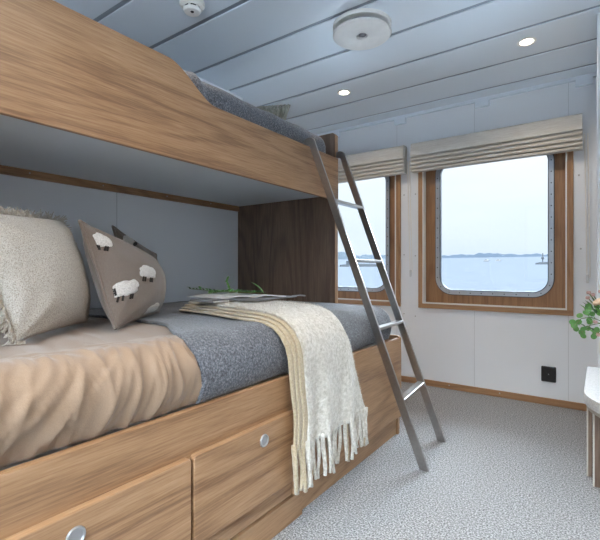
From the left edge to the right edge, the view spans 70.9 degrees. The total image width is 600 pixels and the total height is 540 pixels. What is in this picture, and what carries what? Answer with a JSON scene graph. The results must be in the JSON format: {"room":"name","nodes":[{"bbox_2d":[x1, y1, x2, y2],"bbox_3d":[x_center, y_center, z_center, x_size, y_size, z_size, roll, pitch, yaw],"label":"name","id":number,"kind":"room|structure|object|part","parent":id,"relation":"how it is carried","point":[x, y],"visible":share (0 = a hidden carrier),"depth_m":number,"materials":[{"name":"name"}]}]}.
{"room":"ship cabin","nodes":[
{"label":"ship cabin","id":0,"kind":"room"},
{"bbox_2d":[0,70,242,316],"bbox_3d":[-1.488,-0.179,1.694,0.101,2.208,3.530,0,0,36],"label":"wall","id":1,"kind":"structure","parent":0,"point":[195,246],"depth_m":2.54,"materials":[{"name":"paint"}]},
{"bbox_2d":[54,0,599,133],"bbox_3d":[0.164,-1.283,1.219,4.250,0.040,4.675,0,0,36],"label":"ceiling","id":2,"kind":"structure","parent":0,"point":[437,53],"depth_m":2.41,"materials":[{"name":"paint"}]},
{"bbox_2d":[179,0,204,16],"bbox_3d":[-0.510,-1.236,1.992,0.116,0.054,0.116,0,0,36],"label":"smoke detector","id":3,"kind":"object","parent":2,"relation":"attached to","point":[192,8],"visible":1,"depth_m":1.97,"materials":[{"name":"white plastic"}]},
{"bbox_2d":[337,90,350,95],"bbox_3d":[0.315,-1.264,3.006,0.098,0.011,0.098,0,0,36],"label":"recessed light","id":4,"kind":"object","parent":2,"relation":"in","point":[340,92],"visible":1,"depth_m":3.00,"materials":[{"name":"white plastic"}]},
{"bbox_2d":[333,8,391,49],"bbox_3d":[0.321,-1.235,2.184,0.302,0.056,0.302,0,0,36],"label":"ceiling vent","id":5,"kind":"object","parent":2,"relation":"in","point":[360,28],"visible":1,"depth_m":2.13,"materials":[{"name":"white plastic"}]},
{"bbox_2d":[517,37,536,46],"bbox_3d":[1.258,-1.264,2.336,0.098,0.011,0.098,0,0,36],"label":"recessed light","id":6,"kind":"object","parent":2,"relation":"in","point":[527,41],"visible":1,"depth_m":2.33,"materials":[{"name":"white plastic"}]},
{"bbox_2d":[271,381,599,539],"bbox_3d":[0.164,0.965,1.219,4.250,0.080,4.675,0,0,36],"label":"floor","id":7,"kind":"structure","parent":0,"point":[505,469],"depth_m":1.82,"materials":[{"name":"carpet"}]},
{"bbox_2d":[0,0,400,539],"bbox_3d":[-0.547,0.043,1.841,1.260,1.765,2.162,0,0,36],"label":"bunk bed","id":8,"kind":"object","parent":7,"relation":"on","point":[85,103],"visible":0.84,"depth_m":1.40,"materials":[{"name":"brown wood"}]},
{"bbox_3d":[-0.466,0.556,0.875,0.006,0.042,0.042,0,0,36],"label":"finger pull","id":9,"kind":"part","parent":8,"relation":"part of","materials":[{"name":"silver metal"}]},
{"bbox_3d":[-0.478,0.629,0.880,0.022,0.248,0.618,0,0,36],"label":"drawer","id":10,"kind":"part","parent":8,"relation":"part of","materials":[{"name":"brown wood"}]},
{"bbox_3d":[-1.054,-0.436,2.199,0.019,0.037,2.095,0,0,36],"label":"wall rail","id":11,"kind":"part","parent":8,"relation":"part of","materials":[{"name":"brown wood"}]},
{"bbox_2d":[0,340,384,470],"bbox_3d":[-0.583,0.345,1.850,1.173,0.201,2.035,0,0,36],"label":"mattress","id":12,"kind":"object","parent":8,"relation":"on","point":[182,408],"visible":0.02,"depth_m":1.03,"materials":[{"name":"grey fabric"}]},
{"bbox_2d":[0,317,202,467],"bbox_3d":[-0.895,0.287,1.360,1.231,0.192,0.885,0,0,36],"label":"duvet","id":13,"kind":"object","parent":12,"relation":"on","point":[63,387],"visible":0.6,"depth_m":0.98,"materials":[{"name":"beige fabric"}]},
{"bbox_2d":[0,206,90,345],"bbox_3d":[-0.835,-0.004,1.379,0.213,0.419,0.554,0,0,-2],"label":"cushion","id":14,"kind":"object","parent":13,"relation":"on","point":[44,282],"visible":1,"depth_m":1.24,"materials":[{"name":"beige fabric"}]},
{"bbox_2d":[89,300,390,403],"bbox_3d":[-0.362,0.285,2.111,1.224,0.192,1.424,0,0,36],"label":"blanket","id":15,"kind":"object","parent":12,"relation":"on","point":[231,355],"visible":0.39,"depth_m":1.42,"materials":[{"name":"fabric"}]},
{"bbox_2d":[78,219,165,329],"bbox_3d":[-0.666,0.016,1.718,0.213,0.374,0.651,0,0,3],"label":"cushion","id":16,"kind":"object","parent":15,"relation":"on","point":[130,283],"visible":1,"depth_m":1.47,"materials":[{"name":"beige fabric"}]},
{"bbox_2d":[111,225,157,260],"bbox_3d":[-0.835,-0.011,2.228,0.115,0.408,0.388,0,0,14],"label":"cushion","id":17,"kind":"object","parent":15,"relation":"on","point":[117,233],"visible":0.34,"depth_m":2.12,"materials":[{"name":"grey fabric"}]},
{"bbox_2d":[179,300,368,494],"bbox_3d":[-0.156,0.459,1.849,0.799,0.642,0.534,0,0,36],"label":"throw","id":18,"kind":"object","parent":15,"relation":"on","point":[326,396],"visible":0.91,"depth_m":1.58,"materials":[{"name":"beige fabric"}]},
{"bbox_2d":[190,299,228,302],"bbox_3d":[-0.405,0.140,1.883,0.153,0.008,0.095,0,0,36],"label":"notebook","id":19,"kind":"object","parent":18,"relation":"on","point":[193,300],"visible":0.92,"depth_m":1.85,"materials":[{"name":"white paper"}]},
{"bbox_2d":[222,294,305,300],"bbox_3d":[-0.188,0.137,2.101,0.253,0.014,0.403,0,0,36],"label":"tray","id":20,"kind":"object","parent":18,"relation":"on","point":[287,296],"visible":0.62,"depth_m":1.99,"materials":[{"name":"metal"}]},
{"bbox_2d":[187,293,285,298],"bbox_3d":[-0.316,0.131,2.105,0.443,0.013,0.215,0,0,-28],"label":"open magazine","id":21,"kind":"object","parent":20,"relation":"on","point":[228,295],"visible":0.99,"depth_m":2.06,"materials":[{"name":"white paper"}]},
{"bbox_2d":[189,286,214,290],"bbox_3d":[-0.487,0.102,2.091,0.145,0.036,0.034,0,0,-4],"label":"eucalyptus sprig","id":22,"kind":"object","parent":21,"relation":"on","point":[200,288],"visible":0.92,"depth_m":2.09,"materials":[{"name":"green plant"}]},
{"bbox_2d":[208,288,255,293],"bbox_3d":[-0.333,0.107,2.083,0.242,0.026,0.038,0,0,-7],"label":"eucalyptus sprig","id":23,"kind":"object","parent":21,"relation":"on","point":[231,289],"visible":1,"depth_m":2.08,"materials":[{"name":"green plant"}]},
{"bbox_2d":[230,290,265,292],"bbox_3d":[-0.262,0.111,2.122,0.185,0.018,0.039,0,0,4],"label":"eucalyptus sprig","id":24,"kind":"object","parent":21,"relation":"on","point":[257,291],"visible":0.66,"depth_m":2.12,"materials":[{"name":"green plant"}]},
{"bbox_3d":[-0.065,0.455,1.496,0.022,0.141,2.160,0,0,36],"label":"rail","id":25,"kind":"part","parent":8,"relation":"part of","materials":[{"name":"brown wood"}]},
{"bbox_3d":[-0.158,0.629,1.328,0.022,0.248,0.466,0,0,36],"label":"drawer","id":26,"kind":"part","parent":8,"relation":"part of","materials":[{"name":"brown wood"}]},
{"bbox_3d":[-0.366,0.789,1.082,0.013,0.072,1.136,0,0,36],"label":"rail","id":27,"kind":"part","parent":8,"relation":"part of","materials":[{"name":"brown wood"}]},
{"bbox_3d":[-0.116,0.556,1.366,0.006,0.042,0.042,0,0,36],"label":"finger pull","id":28,"kind":"part","parent":8,"relation":"part of","materials":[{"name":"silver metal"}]},
{"bbox_3d":[-0.110,-0.230,2.832,0.818,1.220,0.033,0,0,36],"label":"panel","id":29,"kind":"part","parent":8,"relation":"part of","materials":[{"name":"brown wood"}]},
{"bbox_3d":[0.265,0.674,1.959,0.022,0.298,1.024,0,0,36],"label":"panel","id":30,"kind":"part","parent":8,"relation":"part of","materials":[{"name":"brown wood"}]},
{"bbox_2d":[303,137,445,471],"bbox_3d":[0.411,0.102,2.283,0.705,1.647,0.387,0,0,36],"label":"ladder","id":31,"kind":"object","parent":8,"relation":"attached to","point":[401,399],"visible":0.92,"depth_m":2.24,"materials":[{"name":"metal"}]},
{"bbox_3d":[-0.747,-0.625,1.976,0.761,0.299,2.050,0,0,36],"label":"mattress","id":32,"kind":"object","parent":8,"relation":"on","visible":0},
{"bbox_2d":[184,71,325,152],"bbox_3d":[-0.725,-0.721,1.965,0.801,0.232,2.067,0,0,36],"label":"blanket","id":33,"kind":"object","parent":32,"relation":"on","point":[219,98],"visible":0.17,"depth_m":2.00,"materials":[{"name":"fabric"}]},
{"bbox_2d":[257,104,290,119],"bbox_3d":[-0.241,-0.964,2.727,0.380,0.261,0.124,0,0,36],"label":"knit cushion","id":34,"kind":"object","parent":33,"relation":"on","point":[281,111],"visible":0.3,"depth_m":2.65,"materials":[{"name":"grey fabric"}]},
{"bbox_2d":[584,367,599,487],"bbox_3d":[1.369,0.685,1.446,0.650,0.479,0.745,0,0,36],"label":"side table","id":35,"kind":"object","parent":7,"relation":"on","point":[592,381],"visible":1,"depth_m":1.78,"materials":[{"name":"wood"}]},
{"bbox_3d":[1.306,0.712,1.896,0.016,0.426,0.045,0,0,36],"label":"leg","id":36,"kind":"part","parent":35,"relation":"part of","materials":[{"name":"brown wood"}]},
{"bbox_3d":[1.286,0.712,1.779,0.072,0.426,0.020,0,0,36],"label":"leg","id":37,"kind":"part","parent":35,"relation":"part of","materials":[{"name":"brown wood"}]},
{"bbox_3d":[1.282,0.361,1.702,0.100,0.170,0.100,0,0,36],"label":"vase","id":38,"kind":"object","parent":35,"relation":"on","visible":0},
{"bbox_2d":[569,290,599,338],"bbox_3d":[1.260,0.233,1.687,0.361,0.337,0.154,0,0,-9],"label":"flower bouquet","id":39,"kind":"object","parent":38,"relation":"in","point":[588,307],"visible":1,"depth_m":1.68,"materials":[{"name":"green plant"}]},
{"bbox_2d":[315,72,596,403],"bbox_3d":[1.488,-0.179,3.075,4.250,2.208,0.156,0,0,36],"label":"wall","id":40,"kind":"structure","parent":0,"point":[501,351],"depth_m":3.05,"materials":[{"name":"paint"}]},
{"bbox_2d":[338,175,400,306],"bbox_3d":[0.428,-0.314,3.823,1.055,1.243,0.119,0,0,36],"label":"window","id":41,"kind":"structure","parent":40,"relation":"attached to","point":[346,295],"depth_m":3.57,"materials":[{"name":"brown wood"}]},
{"bbox_2d":[338,145,412,276],"bbox_3d":[0.411,-0.473,3.728,1.180,1.066,0.103,0,0,36],"label":"blind","id":42,"kind":"object","parent":40,"relation":"attached to","point":[392,161],"visible":0.59,"depth_m":3.50,"materials":[{"name":"beige fabric"}]},
{"bbox_3d":[0.890,-0.425,3.415,0.046,0.901,0.022,0,0,-33],"label":"bead chain","id":43,"kind":"part","parent":42,"relation":"part of","materials":[{"name":"white plastic"}]},
{"bbox_2d":[401,375,586,410],"bbox_3d":[0.883,0.901,3.444,2.536,0.047,0.017,0,0,36],"label":"baseboard","id":44,"kind":"structure","parent":40,"relation":"attached to","point":[490,392],"depth_m":3.02,"materials":[{"name":"brown wood"}]},
{"bbox_2d":[418,151,573,315],"bbox_3d":[1.408,-0.314,3.124,1.047,1.243,0.119,0,0,36],"label":"window","id":45,"kind":"structure","parent":40,"relation":"attached to","point":[557,297],"depth_m":3.00,"materials":[{"name":"brown wood"}]},
{"bbox_2d":[410,113,590,282],"bbox_3d":[1.381,-0.458,3.036,1.178,1.096,0.102,0,0,36],"label":"blind","id":46,"kind":"object","parent":40,"relation":"attached to","point":[564,134],"visible":1,"depth_m":2.94,"materials":[{"name":"beige fabric"}]},
{"bbox_3d":[1.859,-0.410,2.724,0.046,0.931,0.022,0,0,-33],"label":"bead chain","id":47,"kind":"part","parent":46,"relation":"part of","materials":[{"name":"white plastic"}]},
{"bbox_2d":[541,366,555,382],"bbox_3d":[1.693,0.714,2.867,0.088,0.104,0.016,0,0,36],"label":"wall socket","id":48,"kind":"object","parent":40,"relation":"attached to","point":[548,374],"visible":1,"depth_m":2.86,"materials":[{"name":"black plastic"}]},
{"bbox_2d":[597,13,599,367],"bbox_3d":[2.291,-0.174,1.974,1.464,2.198,0.775,0,0,36],"label":"wall pillar","id":49,"kind":"structure","parent":0,"point":[598,15],"depth_m":2.08,"materials":[{"name":"paint"}]},
{"label":"outside","id":50,"kind":"structure","parent":0,"visible":0},
{"bbox_2d":[338,252,385,259],"bbox_3d":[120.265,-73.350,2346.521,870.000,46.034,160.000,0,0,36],"label":"headland","id":51,"kind":"structure","parent":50,"point":[341,255],"depth_m":2161.74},
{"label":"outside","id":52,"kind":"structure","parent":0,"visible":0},
{"bbox_2d":[442,253,547,257],"bbox_3d":[706.042,-48.376,1437.186,600.000,19.046,160.000,0,0,36],"label":"headland","id":53,"kind":"structure","parent":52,"point":[478,255],"depth_m":1421.52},
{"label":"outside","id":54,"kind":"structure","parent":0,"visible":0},
{"bbox_2d":[338,257,547,291],"bbox_3d":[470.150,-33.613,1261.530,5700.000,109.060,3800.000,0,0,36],"label":"sea","id":55,"kind":"structure","parent":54,"point":[521,274],"depth_m":89.75,"materials":[{"name":"blue liquid"}]},
{"bbox_2d":[340,261,376,266],"bbox_3d":[27.511,-2.582,189.207,20.400,3.400,4.000,0,0,36],"label":"stone pier","id":56,"kind":"structure","parent":55,"relation":"on","point":[347,264],"depth_m":186.92,"materials":[{"name":"grey stone"}]},
{"bbox_2d":[535,253,547,263],"bbox_3d":[100.860,-4.193,173.726,6.400,4.900,4.000,0,0,36],"label":"beacon","id":57,"kind":"object","parent":55,"relation":"on","point":[542,257],"visible":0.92,"depth_m":173.10,"materials":[{"name":"stone"}]}
]}

